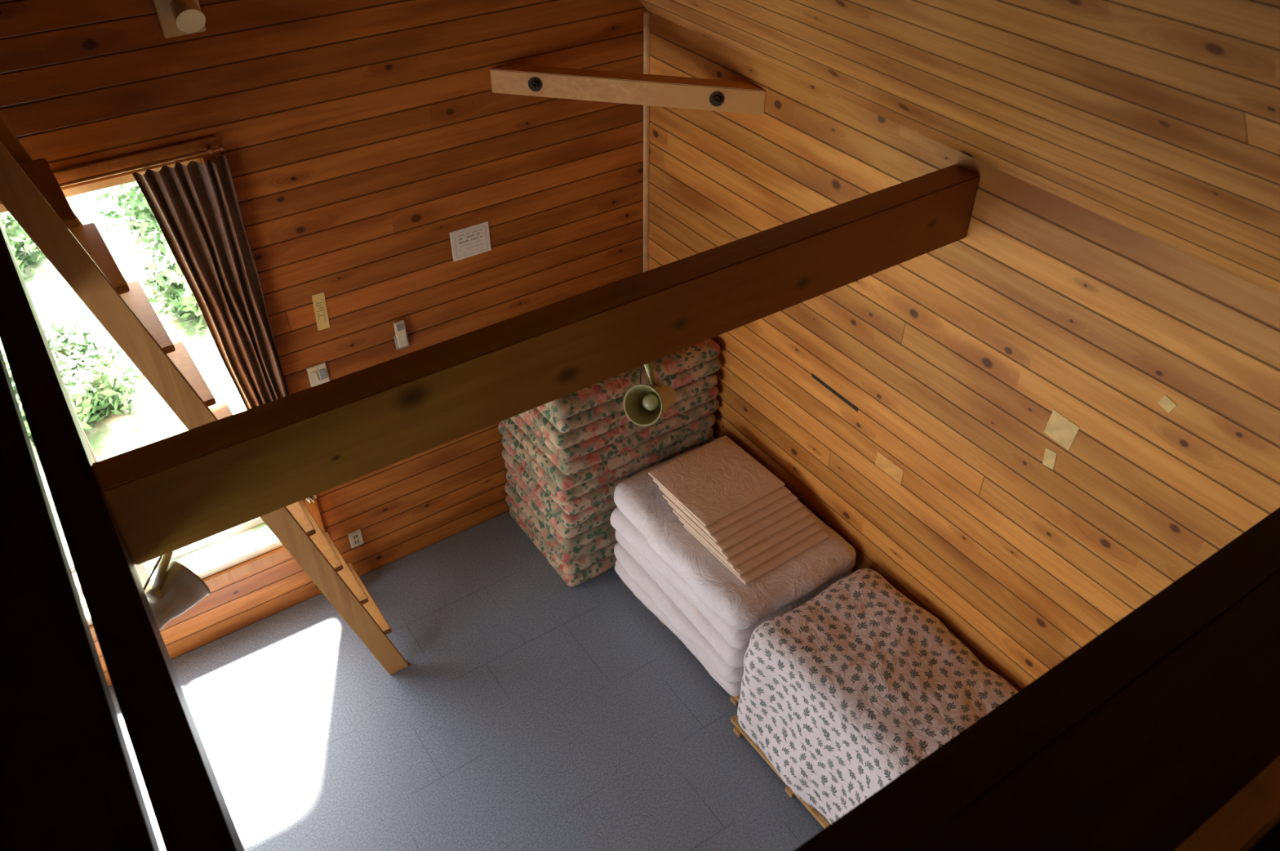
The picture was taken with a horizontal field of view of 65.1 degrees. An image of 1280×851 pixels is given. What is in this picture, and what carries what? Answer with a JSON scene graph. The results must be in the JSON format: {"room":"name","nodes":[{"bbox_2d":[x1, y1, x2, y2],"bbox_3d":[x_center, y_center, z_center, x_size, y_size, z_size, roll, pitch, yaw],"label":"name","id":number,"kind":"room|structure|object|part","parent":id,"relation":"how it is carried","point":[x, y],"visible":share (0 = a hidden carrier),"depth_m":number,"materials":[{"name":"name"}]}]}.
{"room":"cabin loft","nodes":[
{"label":"cabin loft","id":0,"kind":"room"},
{"bbox_2d":[0,0,647,686],"bbox_3d":[-2.533,-1.329,3.558,6.140,6.589,0.100,-23,44,-26],"label":"wall","id":1,"kind":"structure","parent":0,"point":[355,135],"depth_m":4.82,"materials":[{"name":"brown wood"}]},
{"bbox_2d":[0,347,160,850],"bbox_3d":[-1.861,1.451,0.878,2.948,0.080,7.000,-23,44,-26],"label":"platform","id":2,"kind":"object","parent":1,"relation":"attached to","point":[68,780],"visible":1,"depth_m":1.95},
{"bbox_2d":[0,219,244,850],"bbox_3d":[-0.584,0.959,1.592,0.100,0.265,7.000,-23,44,-26],"label":"beam","id":3,"kind":"structure","parent":1,"relation":"attached to","point":[189,806],"depth_m":2.12,"materials":[{"name":"brown wood"}]},
{"bbox_2d":[0,135,325,637],"bbox_3d":[-2.540,0.027,4.583,1.835,2.400,0.145,-23,44,-26],"label":"window","id":4,"kind":"structure","parent":1,"relation":"in","point":[203,569],"depth_m":4.19,"materials":[{"name":"brown wood"}]},
{"bbox_3d":[-2.485,-0.860,3.835,1.770,0.020,0.045,-23,44,-26],"label":"curtain rail","id":5,"kind":"part","parent":4,"relation":"part of","materials":[{"name":"brown wood"}]},
{"bbox_2d":[133,155,316,503],"bbox_3d":[-1.899,-0.312,4.763,0.371,1.970,0.071,-23,44,-26],"label":"curtain","id":6,"kind":"object","parent":4,"relation":"hanging from","point":[195,206],"visible":0.7,"depth_m":4.46,"materials":[{"name":"brown fabric"}]},
{"bbox_2d":[153,0,206,38],"bbox_3d":[-1.749,-1.575,3.844,0.160,0.190,0.155,-23,44,-26],"label":"wall lamp","id":7,"kind":"object","parent":1,"relation":"attached to","point":[176,18],"visible":1,"depth_m":3.84,"materials":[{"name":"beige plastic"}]},
{"bbox_3d":[-1.736,-1.575,3.843,0.110,0.129,0.140,-23,44,-26],"label":"lamp shade","id":8,"kind":"part","parent":7,"relation":"part of","materials":[{"name":"beige plastic"}]},
{"bbox_2d":[306,362,329,386],"bbox_3d":[-1.639,-0.256,5.115,0.100,0.120,0.016,-23,44,-26],"label":"light switch","id":9,"kind":"object","parent":1,"relation":"attached to","point":[317,374],"visible":0.96,"depth_m":5.11,"materials":[{"name":"beige plastic"}]},
{"bbox_2d":[311,292,329,330],"bbox_3d":[-1.570,-0.560,4.939,0.070,0.203,0.003,-23,44,-26],"label":"sticker","id":10,"kind":"object","parent":1,"relation":"attached to","point":[318,300],"visible":1,"depth_m":4.94,"materials":[{"name":"yellow paper"}]},
{"bbox_2d":[347,528,364,547],"bbox_3d":[-1.655,0.660,5.846,0.076,0.120,0.013,-23,44,-26],"label":"power socket","id":11,"kind":"object","parent":1,"relation":"attached to","point":[355,537],"visible":1,"depth_m":5.84,"materials":[{"name":"beige plastic"}]},
{"bbox_2d":[393,319,409,350],"bbox_3d":[-1.253,-0.476,5.260,0.070,0.170,0.032,-23,44,-26],"label":"remote control","id":12,"kind":"object","parent":1,"relation":"attached to","point":[401,337],"visible":1,"depth_m":5.25,"materials":[{"name":"grey plastic"}]},
{"bbox_2d":[449,221,491,261],"bbox_3d":[-0.880,-0.956,5.217,0.220,0.170,0.006,-23,44,-26],"label":"notice","id":13,"kind":"object","parent":1,"relation":"attached to","point":[468,242],"visible":1,"depth_m":5.21,"materials":[{"name":"white paper"}]},
{"bbox_2d":[108,510,824,850],"bbox_3d":[-0.542,3.119,3.378,6.340,0.100,7.200,-23,44,-26],"label":"floor","id":14,"kind":"structure","parent":0,"point":[530,709],"depth_m":5.22,"materials":[{"name":"grey tile"}]},
{"bbox_2d":[0,115,408,674],"bbox_3d":[-1.861,0.062,4.492,0.986,3.250,0.660,-23,44,-26],"label":"ladder","id":15,"kind":"object","parent":14,"relation":"on","point":[30,191],"visible":0.78,"depth_m":3.83,"materials":[{"name":"brown wood"}]},
{"bbox_2d":[509,507,617,586],"bbox_3d":[-0.194,0.555,6.390,1.072,0.095,0.806,-23,44,-26],"label":"futon","id":16,"kind":"object","parent":14,"relation":"on","point":[604,565],"visible":0.2,"depth_m":6.00,"materials":[{"name":"fabric"}]},
{"bbox_2d":[505,493,617,574],"bbox_3d":[-0.203,0.480,6.328,1.068,0.095,0.803,-23,44,-26],"label":"futon","id":17,"kind":"object","parent":16,"relation":"on","point":[590,559],"visible":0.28,"depth_m":5.95,"materials":[{"name":"fabric"}]},
{"bbox_2d":[504,480,617,563],"bbox_3d":[-0.204,0.406,6.265,1.076,0.095,0.805,-22,44,-25],"label":"futon","id":18,"kind":"object","parent":17,"relation":"on","point":[566,557],"visible":0.24,"depth_m":5.90,"materials":[{"name":"fabric"}]},
{"bbox_2d":[506,470,615,551],"bbox_3d":[-0.191,0.328,6.207,1.070,0.095,0.796,-22,44,-25],"label":"futon","id":19,"kind":"object","parent":18,"relation":"on","point":[593,534],"visible":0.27,"depth_m":5.83,"materials":[{"name":"fabric"}]},
{"bbox_2d":[504,460,616,538],"bbox_3d":[-0.195,0.249,6.150,1.073,0.095,0.808,-22,44,-25],"label":"futon","id":20,"kind":"object","parent":19,"relation":"on","point":[566,532],"visible":0.16,"depth_m":5.77,"materials":[{"name":"fabric"}]},
{"bbox_2d":[502,448,617,528],"bbox_3d":[-0.202,0.177,6.084,1.077,0.095,0.807,-24,45,-27],"label":"futon","id":21,"kind":"object","parent":20,"relation":"on","point":[568,521],"visible":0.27,"depth_m":5.71,"materials":[{"name":"fabric"}]},
{"bbox_2d":[501,435,715,515],"bbox_3d":[-0.191,0.097,6.029,1.078,0.095,0.804,-24,45,-27],"label":"futon","id":22,"kind":"object","parent":21,"relation":"on","point":[603,492],"visible":0.25,"depth_m":5.66,"materials":[{"name":"fabric"}]},
{"bbox_2d":[498,422,713,502],"bbox_3d":[-0.209,0.025,5.963,1.074,0.095,0.813,-23,44,-25],"label":"futon","id":23,"kind":"object","parent":22,"relation":"on","point":[563,495],"visible":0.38,"depth_m":5.70,"materials":[{"name":"fabric"}]},
{"bbox_2d":[500,413,715,489],"bbox_3d":[-0.197,-0.047,5.897,1.068,0.095,0.808,-23,44,-26],"label":"futon","id":24,"kind":"object","parent":23,"relation":"on","point":[564,482],"visible":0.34,"depth_m":5.62,"materials":[{"name":"fabric"}]},
{"bbox_2d":[510,397,719,475],"bbox_3d":[-0.182,-0.131,5.847,1.077,0.095,0.800,-23,44,-26],"label":"futon","id":25,"kind":"object","parent":24,"relation":"on","point":[604,453],"visible":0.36,"depth_m":5.56,"materials":[{"name":"fabric"}]},
{"bbox_2d":[518,386,718,462],"bbox_3d":[-0.188,-0.207,5.786,1.075,0.095,0.804,-23,44,-26],"label":"futon","id":26,"kind":"object","parent":25,"relation":"on","point":[584,447],"visible":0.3,"depth_m":5.46,"materials":[{"name":"fabric"}]},
{"bbox_2d":[524,373,717,448],"bbox_3d":[-0.200,-0.272,5.712,1.072,0.095,0.803,-23,44,-25],"label":"futon","id":27,"kind":"object","parent":26,"relation":"on","point":[560,440],"visible":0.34,"depth_m":5.36,"materials":[{"name":"fabric"}]},
{"bbox_2d":[536,356,721,432],"bbox_3d":[-0.188,-0.359,5.665,1.069,0.095,0.805,-23,44,-26],"label":"futon","id":28,"kind":"object","parent":27,"relation":"on","point":[604,410],"visible":0.24,"depth_m":5.31,"materials":[{"name":"fabric"}]},
{"bbox_2d":[543,337,719,418],"bbox_3d":[-0.192,-0.432,5.601,1.074,0.095,0.804,-23,44,-26],"label":"futon","id":29,"kind":"object","parent":28,"relation":"on","point":[615,387],"visible":0.26,"depth_m":5.30,"materials":[{"name":"fabric"}]},
{"bbox_2d":[658,618,740,705],"bbox_3d":[0.518,1.044,5.806,0.762,0.070,1.160,-23,44,-26],"label":"bed base","id":30,"kind":"object","parent":14,"relation":"on","point":[735,700],"visible":0.04,"depth_m":5.31,"materials":[{"name":"brown wood"}]},
{"bbox_2d":[614,559,741,696],"bbox_3d":[0.486,0.966,5.738,0.851,0.121,1.164,-23,44,-26],"label":"futon","id":31,"kind":"object","parent":30,"relation":"on","point":[733,689],"visible":0.2,"depth_m":5.55,"materials":[{"name":"fabric"}]},
{"bbox_2d":[613,542,743,683],"bbox_3d":[0.486,0.870,5.655,0.877,0.131,1.175,-23,45,-26],"label":"futon","id":32,"kind":"object","parent":31,"relation":"on","point":[635,571],"visible":0.23,"depth_m":5.41,"materials":[{"name":"fabric"}]},
{"bbox_2d":[615,529,748,667],"bbox_3d":[0.488,0.767,5.564,0.844,0.141,1.166,-24,45,-26],"label":"futon","id":33,"kind":"object","parent":32,"relation":"on","point":[734,657],"visible":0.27,"depth_m":5.24,"materials":[{"name":"fabric"}]},
{"bbox_2d":[609,506,853,648],"bbox_3d":[0.488,0.656,5.476,0.865,0.141,1.168,-23,44,-26],"label":"futon","id":34,"kind":"object","parent":33,"relation":"on","point":[736,638],"visible":0.24,"depth_m":5.20,"materials":[{"name":"fabric"}]},
{"bbox_2d":[613,436,856,629],"bbox_3d":[0.473,0.537,5.378,0.861,0.166,1.190,-23,44,-25],"label":"futon","id":35,"kind":"object","parent":34,"relation":"on","point":[640,499],"visible":0.57,"depth_m":5.07,"materials":[{"name":"fabric"}]},
{"bbox_2d":[684,524,829,584],"bbox_3d":[0.604,0.548,5.215,0.572,0.014,0.502,-24,45,-27],"label":"sheet","id":36,"kind":"object","parent":35,"relation":"on","point":[821,535],"visible":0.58,"depth_m":5.07,"materials":[{"name":"beige fabric"}]},
{"bbox_2d":[678,517,822,575],"bbox_3d":[0.575,0.511,5.238,0.567,0.014,0.501,-24,45,-27],"label":"sheet","id":37,"kind":"object","parent":36,"relation":"on","point":[815,527],"visible":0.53,"depth_m":5.09,"materials":[{"name":"beige fabric"}]},
{"bbox_2d":[672,509,815,567],"bbox_3d":[0.544,0.474,5.259,0.564,0.014,0.503,-24,45,-27],"label":"sheet","id":38,"kind":"object","parent":37,"relation":"on","point":[786,532],"visible":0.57,"depth_m":5.11,"materials":[{"name":"beige fabric"}]},
{"bbox_2d":[668,502,809,559],"bbox_3d":[0.519,0.436,5.283,0.560,0.014,0.502,-24,45,-27],"label":"sheet","id":39,"kind":"object","parent":38,"relation":"on","point":[802,513],"visible":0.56,"depth_m":5.13,"materials":[{"name":"beige fabric"}]},
{"bbox_2d":[662,493,803,551],"bbox_3d":[0.490,0.399,5.306,0.555,0.014,0.501,-24,45,-27],"label":"sheet","id":40,"kind":"object","parent":39,"relation":"on","point":[766,521],"visible":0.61,"depth_m":5.16,"materials":[{"name":"beige fabric"}]},
{"bbox_2d":[658,486,797,542],"bbox_3d":[0.467,0.359,5.331,0.552,0.014,0.502,-24,45,-27],"label":"sheet","id":41,"kind":"object","parent":40,"relation":"on","point":[744,522],"visible":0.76,"depth_m":5.18,"materials":[{"name":"beige fabric"}]},
{"bbox_2d":[653,479,791,533],"bbox_3d":[0.436,0.323,5.352,0.548,0.014,0.502,-24,45,-26],"label":"sheet","id":42,"kind":"object","parent":41,"relation":"on","point":[782,491],"visible":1,"depth_m":5.20,"materials":[{"name":"beige fabric"}]},
{"bbox_2d":[648,435,785,526],"bbox_3d":[0.408,0.285,5.376,0.544,0.014,0.502,-24,45,-27],"label":"folded blanket","id":43,"kind":"object","parent":42,"relation":"on","point":[714,480],"visible":1,"depth_m":5.36,"materials":[{"name":"beige fabric"}]},
{"bbox_3d":[0.523,1.034,5.803,0.750,0.030,1.160,-23,44,-26],"label":"frame","id":44,"kind":"part","parent":30,"relation":"part of","materials":[{"name":"brown wood"}]},
{"bbox_2d":[730,714,830,827],"bbox_3d":[1.165,1.703,4.992,0.867,0.070,1.240,-23,44,-26],"label":"bed base","id":45,"kind":"object","parent":14,"relation":"on","point":[738,730],"visible":0.15,"depth_m":4.97,"materials":[{"name":"brown wood"}]},
{"bbox_2d":[737,568,1017,823],"bbox_3d":[1.154,1.404,4.734,0.931,0.718,1.281,-23,44,-26],"label":"bedspread","id":46,"kind":"object","parent":45,"relation":"on","point":[844,691],"visible":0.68,"depth_m":4.59,"materials":[{"name":"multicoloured fabric"}]},
{"bbox_2d":[639,0,1279,296],"bbox_3d":[-0.542,-0.618,0.351,6.340,3.898,7.200,-23,44,-26],"label":"ceiling","id":47,"kind":"structure","parent":0,"point":[1159,120],"depth_m":2.89,"materials":[{"name":"brown wood"}]},
{"bbox_2d":[647,10,1279,691],"bbox_3d":[2.013,0.815,3.816,0.100,2.930,7.100,-23,44,-26],"label":"wall","id":48,"kind":"structure","parent":0,"point":[955,360],"depth_m":4.15,"materials":[{"name":"brown wood"}]},
{"bbox_2d":[90,164,979,564],"bbox_3d":[-0.043,-0.316,3.171,3.070,0.260,0.125,-23,44,-26],"label":"tie beam","id":49,"kind":"structure","parent":48,"relation":"attached to","point":[162,496],"depth_m":2.91,"materials":[{"name":"brown wood"}]},
{"bbox_2d":[143,551,209,630],"bbox_3d":[-1.248,0.419,2.607,0.160,0.172,0.258,27,46,29],"label":"spotlight","id":50,"kind":"object","parent":49,"relation":"attached to","point":[175,588],"visible":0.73,"depth_m":2.59,"materials":[{"name":"beige metal"}]},
{"bbox_3d":[-1.276,0.414,2.594,0.039,0.130,0.228,9,40,11],"label":"power cord","id":51,"kind":"part","parent":50,"relation":"part of","materials":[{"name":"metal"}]},
{"bbox_3d":[-1.232,0.390,2.604,0.040,0.120,0.157,7,39,8],"label":"arm","id":52,"kind":"part","parent":50,"relation":"part of","materials":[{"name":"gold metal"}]},
{"bbox_2d":[623,362,676,426],"bbox_3d":[0.032,-0.119,3.334,0.141,0.251,0.235,10,40,12],"label":"spotlight","id":53,"kind":"object","parent":49,"relation":"attached to","point":[644,404],"visible":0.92,"depth_m":3.32,"materials":[{"name":"beige metal"}]},
{"bbox_3d":[0.045,-0.162,3.372,0.111,0.210,0.008,-21,44,-24],"label":"power cord","id":54,"kind":"part","parent":53,"relation":"part of","materials":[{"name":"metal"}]},
{"bbox_3d":[0.033,-0.093,3.355,0.139,0.185,0.235,10,40,12],"label":"lamp shade","id":55,"kind":"part","parent":53,"relation":"part of","materials":[{"name":"white metal"}]},
{"bbox_3d":[0.035,-0.077,3.330,0.055,0.055,0.055,-23,44,-26],"label":"bulb","id":56,"kind":"part","parent":53,"relation":"part of","materials":[{"name":"white glass"}]},
{"bbox_3d":[0.039,-0.156,3.327,0.073,0.169,0.039,20,43,23],"label":"arm","id":57,"kind":"part","parent":53,"relation":"part of","materials":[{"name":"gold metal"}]},
{"bbox_2d":[489,63,765,115],"bbox_3d":[-0.066,-1.577,4.717,1.314,0.115,0.138,8,40,10],"label":"brace","id":58,"kind":"object","parent":48,"relation":"attached to","point":[651,90],"visible":1,"depth_m":4.69,"materials":[{"name":"brown wood"}]},
{"bbox_2d":[643,11,649,271],"bbox_3d":[0.034,-0.954,6.000,0.026,2.930,0.026,-23,44,-26],"label":"trim","id":59,"kind":"structure","parent":48,"relation":"attached to","point":[646,14],"depth_m":5.53,"materials":[{"name":"brown wood"}]},
{"bbox_2d":[811,373,857,411],"bbox_3d":[0.953,-0.163,4.920,0.003,0.018,0.330,-23,46,-26],"label":"wall slot","id":60,"kind":"object","parent":48,"relation":"attached to","point":[813,375],"visible":1,"depth_m":4.92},
{"bbox_2d":[875,450,903,484],"bbox_3d":[1.186,0.200,4.772,0.003,0.085,0.170,-23,44,-26],"label":"tape","id":61,"kind":"object","parent":48,"relation":"attached to","point":[892,469],"visible":1,"depth_m":4.77,"materials":[{"name":"orange paper"}]},
{"bbox_2d":[793,506,1279,850],"bbox_3d":[0.921,0.573,2.057,3.070,0.280,0.113,-23,44,-26],"label":"beam","id":62,"kind":"structure","parent":48,"relation":"attached to","point":[914,806],"depth_m":1.89,"materials":[{"name":"brown wood"}]},
{"bbox_2d":[1042,447,1057,469],"bbox_3d":[1.602,0.130,3.924,0.003,0.085,0.058,-23,44,-26],"label":"tape patch","id":63,"kind":"object","parent":48,"relation":"attached to","point":[1050,455],"visible":1,"depth_m":3.92,"materials":[{"name":"beige paper"}]},
{"bbox_2d":[1044,408,1079,450],"bbox_3d":[1.606,0.017,3.825,0.003,0.129,0.129,-23,44,-26],"label":"tape patch","id":64,"kind":"object","parent":48,"relation":"attached to","point":[1059,428],"visible":1,"depth_m":3.82,"materials":[{"name":"beige paper"}]},
{"bbox_2d":[912,572,1279,850],"bbox_3d":[1.822,1.340,0.967,3.070,0.100,3.100,-23,44,-26],"label":"platform","id":65,"kind":"object","parent":48,"relation":"attached to","point":[1146,770],"visible":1,"depth_m":1.80,"materials":[{"name":"brown wood"}]},
{"bbox_2d":[1173,755,1279,850],"bbox_3d":[1.596,0.415,1.990,1.900,0.050,0.065,-23,44,-26],"label":"batten","id":66,"kind":"object","parent":65,"relation":"on","point":[1241,823],"visible":1,"depth_m":1.66,"materials":[{"name":"brown wood"}]},
{"bbox_2d":[1157,394,1176,413],"bbox_3d":[1.789,-0.073,3.405,0.003,0.058,0.061,-23,44,-26],"label":"tape patch","id":67,"kind":"object","parent":48,"relation":"attached to","point":[1166,402],"visible":1,"depth_m":3.40,"materials":[{"name":"beige paper"}]},
{"label":"outside","id":68,"kind":"structure","parent":0,"visible":0},
{"bbox_2d":[0,184,272,608],"bbox_3d":[-11.209,-9.775,20.254,60.000,0.100,39.880,-23,44,-26],"label":"ground","id":69,"kind":"structure","parent":68,"point":[151,420],"depth_m":9.04,"materials":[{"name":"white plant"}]},
{"bbox_2d":[0,211,44,281],"bbox_3d":[-6.636,-2.013,9.623,1.988,1.277,2.007,-23,44,-26],"label":"bush","id":70,"kind":"object","parent":69,"relation":"on","point":[16,235],"visible":0.32,"depth_m":9.76,"materials":[{"name":"green plant"}]},
{"bbox_2d":[0,315,148,451],"bbox_3d":[-4.675,-0.384,8.005,1.266,0.808,1.279,-23,44,-26],"label":"bush","id":71,"kind":"object","parent":69,"relation":"on","point":[90,383],"visible":0.54,"depth_m":7.94,"materials":[{"name":"green plant"}]},
{"bbox_2d":[81,181,167,244],"bbox_3d":[-4.763,-2.652,10.404,2.066,1.270,2.061,-23,44,-26],"label":"bush","id":72,"kind":"object","parent":69,"relation":"on","point":[131,199],"visible":0.08,"depth_m":10.19,"materials":[{"name":"green plant"}]},
{"bbox_2d":[66,516,264,595],"bbox_3d":[-3.200,0.742,7.124,1.600,0.080,0.380,-23,44,-26],"label":"board","id":73,"kind":"object","parent":69,"relation":"on","point":[150,563],"visible":0.04,"depth_m":7.01,"materials":[{"name":"white"}]},
{"bbox_2d":[138,223,207,331],"bbox_3d":[-3.971,-1.542,9.333,1.291,0.930,1.309,0,39,0],"label":"bush","id":74,"kind":"object","parent":69,"relation":"on","point":[171,279],"visible":0.27,"depth_m":9.04,"materials":[{"name":"green plant"}]}
]}

